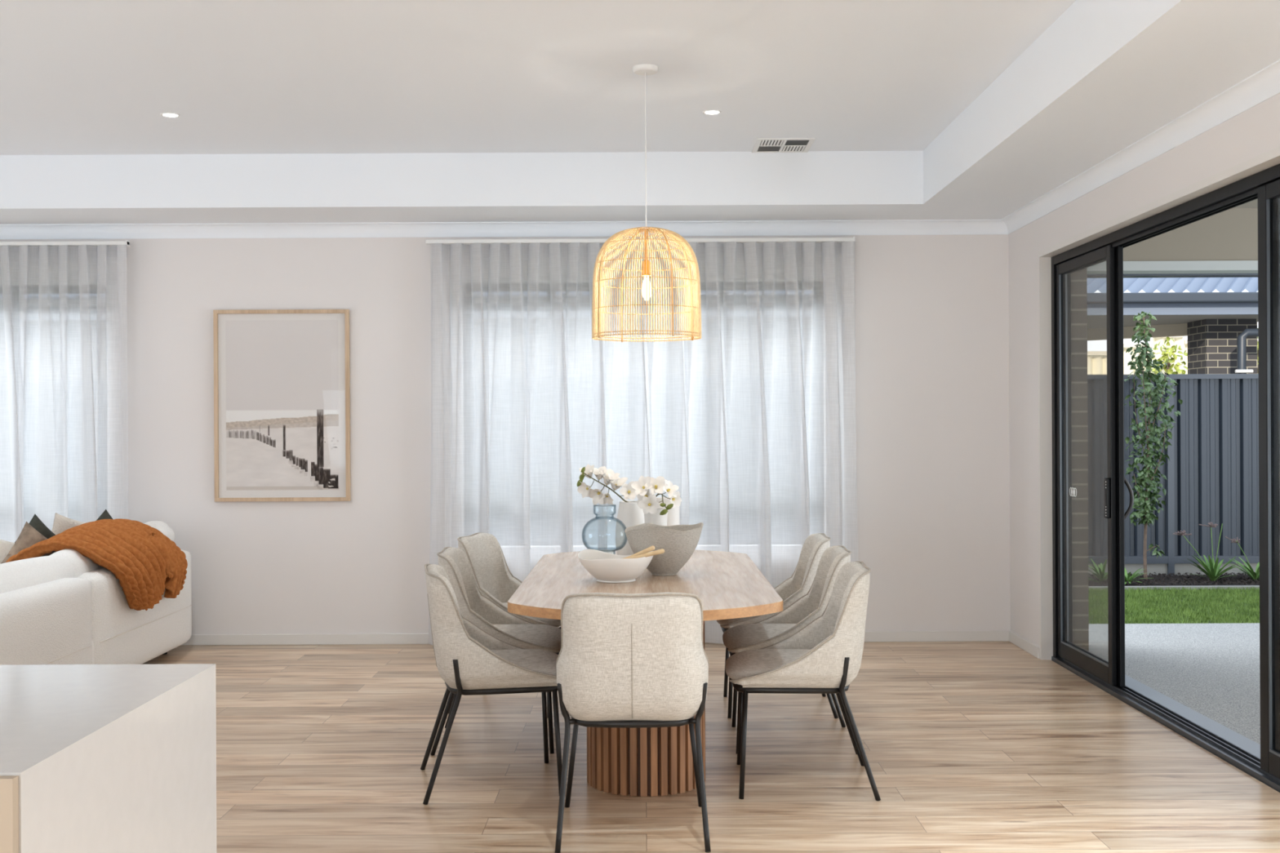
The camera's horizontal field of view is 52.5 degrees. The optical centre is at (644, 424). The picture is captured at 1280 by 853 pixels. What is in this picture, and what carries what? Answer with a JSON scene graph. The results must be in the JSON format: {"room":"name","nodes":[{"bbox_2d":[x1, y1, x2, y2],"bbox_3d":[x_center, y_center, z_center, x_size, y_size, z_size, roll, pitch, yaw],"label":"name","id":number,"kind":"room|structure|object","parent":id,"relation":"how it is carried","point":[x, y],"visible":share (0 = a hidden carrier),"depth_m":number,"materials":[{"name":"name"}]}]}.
{"room":"dining room","nodes":[
{"label":"dining room","id":0,"kind":"room"},
{"bbox_2d":[0,234,1010,634],"bbox_3d":[-2.092,-0.090,8.400,9.417,3.200,0.160,0,0,0],"label":"wall","id":1,"kind":"structure","parent":0,"point":[931,312],"depth_m":8.32,"materials":[{"name":"white paint"}]},
{"bbox_2d":[0,240,129,246],"bbox_3d":[-4.833,-1.136,8.251,3.145,0.033,0.139,0,0,0],"label":"track","id":2,"kind":"object","parent":1,"relation":"attached to","point":[51,243],"visible":0.98,"depth_m":8.18,"materials":[{"name":"white plastic"}]},
{"bbox_2d":[0,244,128,542],"bbox_3d":[-4.784,0.144,8.203,3.078,2.529,0.120,0,0,0],"label":"curtain","id":3,"kind":"object","parent":2,"relation":"hanging from","point":[64,403],"visible":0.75,"depth_m":8.21,"materials":[{"name":"fabric"}]},
{"bbox_2d":[213,309,351,502],"bbox_3d":[-2.315,-0.119,8.299,0.862,1.223,0.038,0,0,0],"label":"framed picture","id":4,"kind":"object","parent":1,"relation":"attached to","point":[282,377],"visible":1,"depth_m":8.30,"materials":[{"name":"beige paper"}]},
{"bbox_2d":[0,219,1008,239],"bbox_3d":[-2.138,-1.236,8.286,8.937,0.086,0.068,0,0,0],"label":"trim","id":5,"kind":"structure","parent":1,"relation":"attached to","point":[889,227],"depth_m":8.30,"materials":[{"name":"white paint"}]},
{"bbox_2d":[180,630,1009,645],"bbox_3d":[-2.125,1.376,8.313,8.937,0.068,0.014,0,0,0],"label":"baseboard","id":6,"kind":"structure","parent":1,"relation":"attached to","point":[869,636],"depth_m":8.30,"materials":[{"name":"white paint"}]},
{"bbox_2d":[425,236,855,244],"bbox_3d":[-0.026,-1.159,8.251,2.710,0.033,0.139,0,0,0],"label":"track","id":7,"kind":"object","parent":1,"relation":"attached to","point":[718,240],"visible":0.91,"depth_m":8.18,"materials":[{"name":"white plastic"}]},
{"bbox_2d":[428,240,857,644],"bbox_3d":[-0.006,0.120,8.200,2.739,2.529,0.113,0,0,0],"label":"curtain","id":8,"kind":"object","parent":7,"relation":"hanging from","point":[752,419],"visible":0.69,"depth_m":8.21,"materials":[{"name":"fabric"}]},
{"bbox_2d":[0,0,1279,224],"bbox_3d":[-2.139,-1.490,2.160,9.337,0.420,12.720,0,0,0],"label":"ceiling","id":9,"kind":"structure","parent":0,"point":[290,111],"depth_m":6.25,"materials":[{"name":"white paint"}]},
{"bbox_2d":[160,112,180,117],"bbox_3d":[-2.438,-1.590,6.680,0.096,0.004,0.096,0,0,0],"label":"recessed light","id":10,"kind":"object","parent":9,"relation":"in","point":[165,114],"visible":1,"depth_m":6.67,"materials":[{"name":"white plastic"}]},
{"bbox_2d":[591,63,701,342],"bbox_3d":[0.007,-0.994,5.840,0.493,1.221,0.493,0,0,-44],"label":"pendant lamp","id":11,"kind":"object","parent":9,"relation":"hanging from","point":[600,313],"visible":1,"depth_m":5.74,"materials":[{"name":"beige wicker"}]},
{"bbox_2d":[702,109,720,115],"bbox_3d":[0.347,-1.604,6.680,0.096,0.004,0.096,0,0,0],"label":"recessed light","id":12,"kind":"object","parent":9,"relation":"in","point":[712,112],"visible":1,"depth_m":6.67,"materials":[{"name":"white plastic"}]},
{"bbox_2d":[751,137,815,152],"bbox_3d":[0.797,-1.605,7.485,0.330,0.007,0.370,0,0,0],"label":"ceiling vent","id":13,"kind":"object","parent":9,"relation":"in","point":[762,144],"visible":1,"depth_m":7.47,"materials":[{"name":"white plastic"}]},
{"bbox_2d":[142,641,1279,852],"bbox_3d":[-2.199,1.471,2.070,9.187,0.120,12.540,0,0,0],"label":"floor","id":14,"kind":"structure","parent":0,"point":[970,747],"depth_m":5.23,"materials":[{"name":"brown wood"}]},
{"bbox_2d":[0,520,191,665],"bbox_3d":[-3.319,1.006,5.732,1.012,0.820,4.881,0,0,0],"label":"sofa","id":15,"kind":"object","parent":14,"relation":"on","point":[63,606],"visible":0.59,"depth_m":6.57,"materials":[{"name":"white fabric"}]},
{"bbox_2d":[0,539,14,564],"bbox_3d":[-3.517,0.817,7.101,0.137,0.498,0.494,0,0,43],"label":"cushion","id":16,"kind":"object","parent":15,"relation":"on","point":[5,546],"visible":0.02,"depth_m":7.08,"materials":[{"name":"beige fabric"}]},
{"bbox_2d":[0,521,56,564],"bbox_3d":[-3.335,0.816,7.129,0.127,0.571,0.573,0,0,44],"label":"cushion","id":17,"kind":"object","parent":15,"relation":"on","point":[28,536],"visible":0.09,"depth_m":7.08,"materials":[{"name":"brown fabric"}]},
{"bbox_2d":[14,514,55,542],"bbox_3d":[-3.466,0.797,7.419,0.127,0.576,0.578,0,0,45],"label":"cushion","id":18,"kind":"object","parent":15,"relation":"on","point":[35,522],"visible":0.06,"depth_m":7.39,"materials":[{"name":"green fabric"}]},
{"bbox_2d":[0,555,75,593],"bbox_3d":[-3.033,0.892,6.180,0.225,0.465,1.240,0,0,0],"label":"cushion","id":19,"kind":"object","parent":15,"relation":"on","point":[17,575],"depth_m":6.30,"materials":[{"name":"white fabric"}]},
{"bbox_2d":[51,512,85,534],"bbox_3d":[-3.436,0.787,7.850,0.161,0.527,0.524,0,0,28],"label":"cushion","id":20,"kind":"object","parent":15,"relation":"on","point":[61,523],"visible":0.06,"depth_m":7.71,"materials":[{"name":"beige fabric"}]},
{"bbox_2d":[49,548,102,577],"bbox_3d":[-3.033,0.887,7.060,0.225,0.475,0.840,0,0,0],"label":"cushion","id":21,"kind":"object","parent":15,"relation":"on","point":[77,566],"depth_m":6.76,"materials":[{"name":"white fabric"}]},
{"bbox_2d":[5,518,187,610],"bbox_3d":[-3.095,0.787,7.354,0.741,0.488,1.090,0,0,0],"label":"throw blanket","id":22,"kind":"object","parent":15,"relation":"on","point":[145,562],"visible":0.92,"depth_m":7.15,"materials":[{"name":"rust brown knitted wool"}]},
{"bbox_2d":[96,509,112,520],"bbox_3d":[-3.216,0.791,7.720,0.579,0.576,0.129,0,0,-28],"label":"cushion","id":23,"kind":"object","parent":15,"relation":"on","point":[105,515],"visible":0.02,"depth_m":7.69,"materials":[{"name":"green fabric"}]},
{"bbox_2d":[143,520,174,541],"bbox_3d":[-3.017,0.695,7.995,0.220,0.200,0.270,0,0,0],"label":"cushion","id":24,"kind":"object","parent":15,"relation":"on","point":[163,527],"depth_m":7.95,"materials":[{"name":"white fabric"}]},
{"bbox_2d":[0,663,216,852],"bbox_3d":[-2.248,0.961,2.299,2.695,0.900,0.873,0,0,0],"label":"kitchen island","id":25,"kind":"object","parent":14,"relation":"on","point":[95,758],"visible":1,"depth_m":2.32,"materials":[{"name":"white stone"}]},
{"bbox_2d":[420,564,562,804],"bbox_3d":[-0.587,0.981,5.095,0.572,0.849,0.525,0,0,-11],"label":"dining chair","id":26,"kind":"object","parent":14,"relation":"on","point":[470,660],"visible":0.94,"depth_m":4.87,"materials":[{"name":"fabric"}]},
{"bbox_2d":[430,546,561,755],"bbox_3d":[-0.633,0.981,5.771,0.572,0.849,0.525,0,0,-2],"label":"dining chair","id":27,"kind":"object","parent":14,"relation":"on","point":[477,608],"visible":0.62,"depth_m":5.62,"materials":[{"name":"fabric"}]},
{"bbox_2d":[448,533,560,718],"bbox_3d":[-0.629,0.981,6.494,0.572,0.849,0.525,0,0,13],"label":"dining chair","id":28,"kind":"object","parent":14,"relation":"on","point":[491,574],"visible":0.31,"depth_m":6.62,"materials":[{"name":"fabric"}]},
{"bbox_2d":[555,592,711,852],"bbox_3d":[-0.040,0.978,4.527,0.525,0.849,0.572,0,0,0],"label":"dining chair","id":29,"kind":"object","parent":14,"relation":"on","point":[624,660],"visible":1,"depth_m":4.29,"materials":[{"name":"fabric"}]},
{"bbox_2d":[507,549,782,796],"bbox_3d":[0.005,1.025,5.635,1.018,0.750,2.272,0,0,0],"label":"dining table","id":30,"kind":"object","parent":14,"relation":"on","point":[654,762],"visible":0.52,"depth_m":4.95,"materials":[{"name":"brown wood"}]},
{"bbox_2d":[582,504,627,551],"bbox_3d":[-0.178,0.507,5.850,0.208,0.287,0.208,0,0,35],"label":"glass vase","id":31,"kind":"object","parent":30,"relation":"on","point":[593,504],"visible":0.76,"depth_m":5.85,"materials":[{"name":"blue glass"}]},
{"bbox_2d":[577,549,653,582],"bbox_3d":[-0.117,0.588,5.395,0.318,0.124,0.301,0,0,0],"label":"serving bowl","id":32,"kind":"object","parent":30,"relation":"on","point":[606,567],"visible":0.91,"depth_m":5.30,"materials":[{"name":"white ceramic"}]},
{"bbox_2d":[626,546,654,557],"bbox_3d":[-0.033,0.541,5.354,0.158,0.083,0.024,0,0,18],"label":"wooden spoon","id":33,"kind":"object","parent":32,"relation":"in","point":[651,548],"visible":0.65,"depth_m":5.33,"materials":[{"name":"brown wood"}]},
{"bbox_2d":[624,548,664,558],"bbox_3d":[-0.011,0.542,5.315,0.193,0.068,0.024,0,0,14],"label":"wooden spoon","id":34,"kind":"object","parent":32,"relation":"in","point":[660,551],"visible":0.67,"depth_m":5.30,"materials":[{"name":"brown wood"}]},
{"bbox_2d":[615,501,644,555],"bbox_3d":[-0.056,0.507,6.130,0.164,0.285,0.164,0,0,0],"label":"ceramic vase","id":35,"kind":"object","parent":30,"relation":"on","point":[629,513],"visible":0.39,"depth_m":6.07,"materials":[{"name":"white ceramic"}]},
{"bbox_2d":[577,463,635,505],"bbox_3d":[-0.171,0.399,6.052,0.283,0.425,0.118,0,0,-11],"label":"flower spray","id":36,"kind":"object","parent":35,"relation":"in","point":[609,477],"visible":0.97,"depth_m":6.06,"materials":[{"name":"white plant"}]},
{"bbox_2d":[644,507,667,525],"bbox_3d":[0.052,0.518,5.980,0.112,0.262,0.112,0,0,0],"label":"ceramic vase","id":37,"kind":"object","parent":30,"relation":"on","point":[655,518],"visible":0.15,"depth_m":5.93,"materials":[{"name":"white ceramic"}]},
{"bbox_2d":[631,475,681,515],"bbox_3d":[0.056,0.422,5.925,0.232,0.375,0.119,0,0,0],"label":"flower spray","id":38,"kind":"object","parent":37,"relation":"in","point":[646,501],"visible":0.99,"depth_m":5.92,"materials":[{"name":"white plant"}]},
{"bbox_2d":[624,522,703,575],"bbox_3d":[0.086,0.539,5.620,0.341,0.221,0.340,0,0,0],"label":"stoneware bowl","id":39,"kind":"object","parent":30,"relation":"on","point":[679,543],"visible":0.94,"depth_m":5.51,"materials":[{"name":"beige ceramic"}]},
{"bbox_2d":[656,497,679,525],"bbox_3d":[0.116,0.503,6.330,0.116,0.292,0.116,0,0,0],"label":"ceramic vase","id":40,"kind":"object","parent":30,"relation":"on","point":[673,517],"visible":0.16,"depth_m":6.28,"materials":[{"name":"white ceramic"}]},
{"bbox_2d":[716,533,838,718],"bbox_3d":[0.638,0.975,6.421,0.572,0.849,0.525,0,0,1],"label":"dining chair","id":41,"kind":"object","parent":14,"relation":"on","point":[799,584],"visible":0.38,"depth_m":6.22,"materials":[{"name":"fabric"}]},
{"bbox_2d":[722,545,857,754],"bbox_3d":[0.633,0.975,5.751,0.572,0.849,0.525,0,0,2],"label":"dining chair","id":42,"kind":"object","parent":14,"relation":"on","point":[783,624],"visible":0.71,"depth_m":5.71,"materials":[{"name":"fabric"}]},
{"bbox_2d":[725,560,880,800],"bbox_3d":[0.603,0.975,5.082,0.572,0.849,0.525,0,0,3],"label":"dining chair","id":43,"kind":"object","parent":14,"relation":"on","point":[824,656],"visible":1,"depth_m":4.87,"materials":[{"name":"fabric"}]},
{"bbox_2d":[1071,267,1088,651],"bbox_3d":[-2.140,-0.065,2.300,9.520,3.250,12.600,0,0,0],"label":"brick wall","id":44,"kind":"structure","parent":0,"point":[1078,278],"depth_m":7.68,"materials":[{"name":"brick"}]},
{"bbox_2d":[1233,198,1257,208],"bbox_3d":[5.803,-1.534,3.475,6.380,0.090,10.950,0,0,0],"label":"ceiling","id":45,"kind":"structure","parent":44,"relation":"attached to","point":[1252,204],"depth_m":8.78,"materials":[{"name":"beige paint"}]},
{"bbox_2d":[1123,208,1257,261],"bbox_3d":[5.804,-1.308,8.990,6.380,0.360,0.180,0,0,0],"label":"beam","id":46,"kind":"structure","parent":45,"relation":"attached to","point":[1230,234],"depth_m":8.90,"materials":[{"name":"beige paint"}]},
{"bbox_2d":[1086,260,1257,274],"bbox_3d":[5.805,-1.096,8.990,6.380,0.065,0.200,0,0,0],"label":"cap","id":47,"kind":"object","parent":46,"relation":"attached to","point":[1201,266],"depth_m":8.89,"materials":[{"name":"grey paint"}]},
{"bbox_2d":[1087,273,1257,278],"bbox_3d":[5.955,-1.120,9.155,6.680,0.138,0.130,0,0,0],"label":"gutter","id":48,"kind":"object","parent":46,"relation":"attached to","point":[1152,275],"depth_m":9.10,"materials":[{"name":"grey metal"}]},
{"bbox_2d":[1008,93,1279,660],"bbox_3d":[2.417,-0.112,2.060,0.160,3.200,12.520,0,0,0],"label":"wall","id":49,"kind":"structure","parent":0,"point":[1255,131],"depth_m":7.75,"materials":[{"name":"white paint"}]},
{"bbox_2d":[1008,631,1039,658],"bbox_3d":[2.337,1.355,8.000,0.014,0.068,0.610,0,0,0],"label":"baseboard","id":50,"kind":"structure","parent":49,"relation":"attached to","point":[1031,648],"depth_m":7.97,"materials":[{"name":"white paint"}]},
{"bbox_2d":[1000,58,1279,234],"bbox_3d":[2.297,-1.258,2.160,0.068,0.086,12.320,0,0,0],"label":"trim","id":51,"kind":"structure","parent":49,"relation":"attached to","point":[1263,85],"depth_m":5.80,"materials":[{"name":"white paint"}]},
{"bbox_2d":[1037,146,1279,659],"bbox_3d":[2.370,0.185,4.445,0.076,2.407,6.490,0,0,0],"label":"trim","id":52,"kind":"structure","parent":49,"relation":"attached to","point":[1270,158],"depth_m":7.66,"materials":[{"name":"white paint"}]},
{"bbox_2d":[1051,163,1279,792],"bbox_3d":[2.513,0.262,4.428,0.248,2.492,6.455,0,0,0],"label":"door","id":53,"kind":"structure","parent":49,"relation":"in","point":[1261,762],"depth_m":6.49,"materials":[{"name":"black metal"}]},
{"label":"outside","id":54,"kind":"structure","parent":0,"visible":0},
{"bbox_2d":[1088,586,1259,623],"bbox_3d":[2.008,1.570,10.275,28.000,0.240,1.950,0,0,0],"label":"lawn","id":55,"kind":"structure","parent":54,"point":[1144,590],"depth_m":10.09,"materials":[{"name":"green plant"}]},
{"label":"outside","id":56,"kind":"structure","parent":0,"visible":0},
{"bbox_3d":[10.008,1.601,28.650,60.000,0.300,32.700,0,0,0],"label":"ground","id":57,"kind":"structure","parent":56,"visible":0},
{"bbox_2d":[1150,337,1187,374],"bbox_3d":[9.099,-0.287,22.360,0.862,3.285,0.765,0,0,38],"label":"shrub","id":58,"kind":"object","parent":57,"relation":"on","point":[1165,357],"visible":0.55,"depth_m":22.34,"materials":[{"name":"green plant"}]},
{"bbox_2d":[1087,277,1257,373],"bbox_3d":[-0.352,-0.395,18.615,27.300,3.793,7.070,0,0,0],"label":"house","id":59,"kind":"structure","parent":57,"relation":"on","point":[1220,327],"depth_m":15.68,"materials":[{"name":"grey metal"}]},
{"bbox_2d":[1087,336,1257,374],"bbox_3d":[9.274,-0.076,23.035,4.193,3.061,0.170,0,0,0],"label":"fence","id":60,"kind":"object","parent":57,"relation":"on","point":[1096,360],"visible":0.19,"depth_m":23.05,"materials":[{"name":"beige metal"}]},
{"bbox_2d":[1257,337,1258,373],"bbox_3d":[10.614,-0.444,22.406,0.865,3.584,0.929,0,0,-15],"label":"climbing plant","id":61,"kind":"object","parent":57,"relation":"on","point":[1257,337],"visible":0.03,"depth_m":22.39,"materials":[{"name":"green plant"}]},
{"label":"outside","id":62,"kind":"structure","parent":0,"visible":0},
{"bbox_2d":[1088,622,1260,744],"bbox_3d":[1.708,1.564,4.650,24.600,0.255,9.300,0,0,0],"label":"patio slab","id":63,"kind":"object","parent":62,"point":[1212,670],"depth_m":7.72,"materials":[{"name":"grey concrete"}]},
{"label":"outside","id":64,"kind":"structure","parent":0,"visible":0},
{"bbox_2d":[1088,574,1259,586],"bbox_3d":[2.008,1.560,11.810,28.000,0.260,0.980,0,0,0],"label":"garden bed","id":65,"kind":"object","parent":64,"point":[1248,583],"depth_m":11.58,"materials":[{"name":"brown soil"}]},
{"bbox_2d":[1088,558,1128,582],"bbox_3d":[4.062,1.307,11.618,0.404,0.231,0.426,0,0,-24],"label":"plant","id":66,"kind":"object","parent":65,"relation":"on","point":[1100,573],"visible":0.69,"depth_m":11.57,"materials":[{"name":"green plant"}]},
{"bbox_2d":[1103,567,1149,584],"bbox_3d":[4.275,1.335,11.509,0.395,0.168,0.377,0,0,0],"label":"plant","id":67,"kind":"object","parent":65,"relation":"on","point":[1127,578],"visible":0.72,"depth_m":11.48,"materials":[{"name":"green plant"}]},
{"bbox_2d":[1124,311,1182,580],"bbox_3d":[4.606,0.194,11.785,0.516,2.441,0.851,0,0,22],"label":"young tree","id":68,"kind":"object","parent":65,"relation":"on","point":[1145,477],"visible":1,"depth_m":11.68,"materials":[{"name":"green plant"}]},
{"bbox_2d":[1087,373,1259,575],"bbox_3d":[2.548,0.525,12.207,28.610,1.965,0.075,0,0,0],"label":"fence","id":69,"kind":"object","parent":65,"relation":"on","point":[1211,471],"visible":0.12,"depth_m":12.20,"materials":[{"name":"grey metal"}]},
{"bbox_2d":[1088,572,1259,586],"bbox_3d":[5.359,1.395,11.714,3.350,0.047,0.831,0,0,0],"label":"bark mulch","id":70,"kind":"object","parent":65,"relation":"on","point":[1188,577],"visible":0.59,"depth_m":11.61,"materials":[{"name":"brown soil"}]},
{"bbox_2d":[1173,521,1238,581],"bbox_3d":[5.039,1.143,11.649,0.535,0.548,0.528,0,0,25],"label":"plant","id":71,"kind":"object","parent":70,"relation":"on","point":[1212,568],"visible":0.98,"depth_m":11.56,"materials":[{"name":"green plant"}]},
{"bbox_2d":[1225,536,1259,581],"bbox_3d":[5.427,1.204,11.633,0.532,0.420,0.414,0,0,0],"label":"plant","id":72,"kind":"object","parent":70,"relation":"on","point":[1249,570],"visible":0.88,"depth_m":11.58,"materials":[{"name":"green plant"}]},
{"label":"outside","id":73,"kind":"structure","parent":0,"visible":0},
{"bbox_2d":[1088,585,1259,591],"bbox_3d":[2.008,1.555,11.285,28.000,0.270,0.070,0,0,0],"label":"strip","id":74,"kind":"object","parent":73,"point":[1197,587],"depth_m":11.25,"materials":[{"name":"grey concrete"}]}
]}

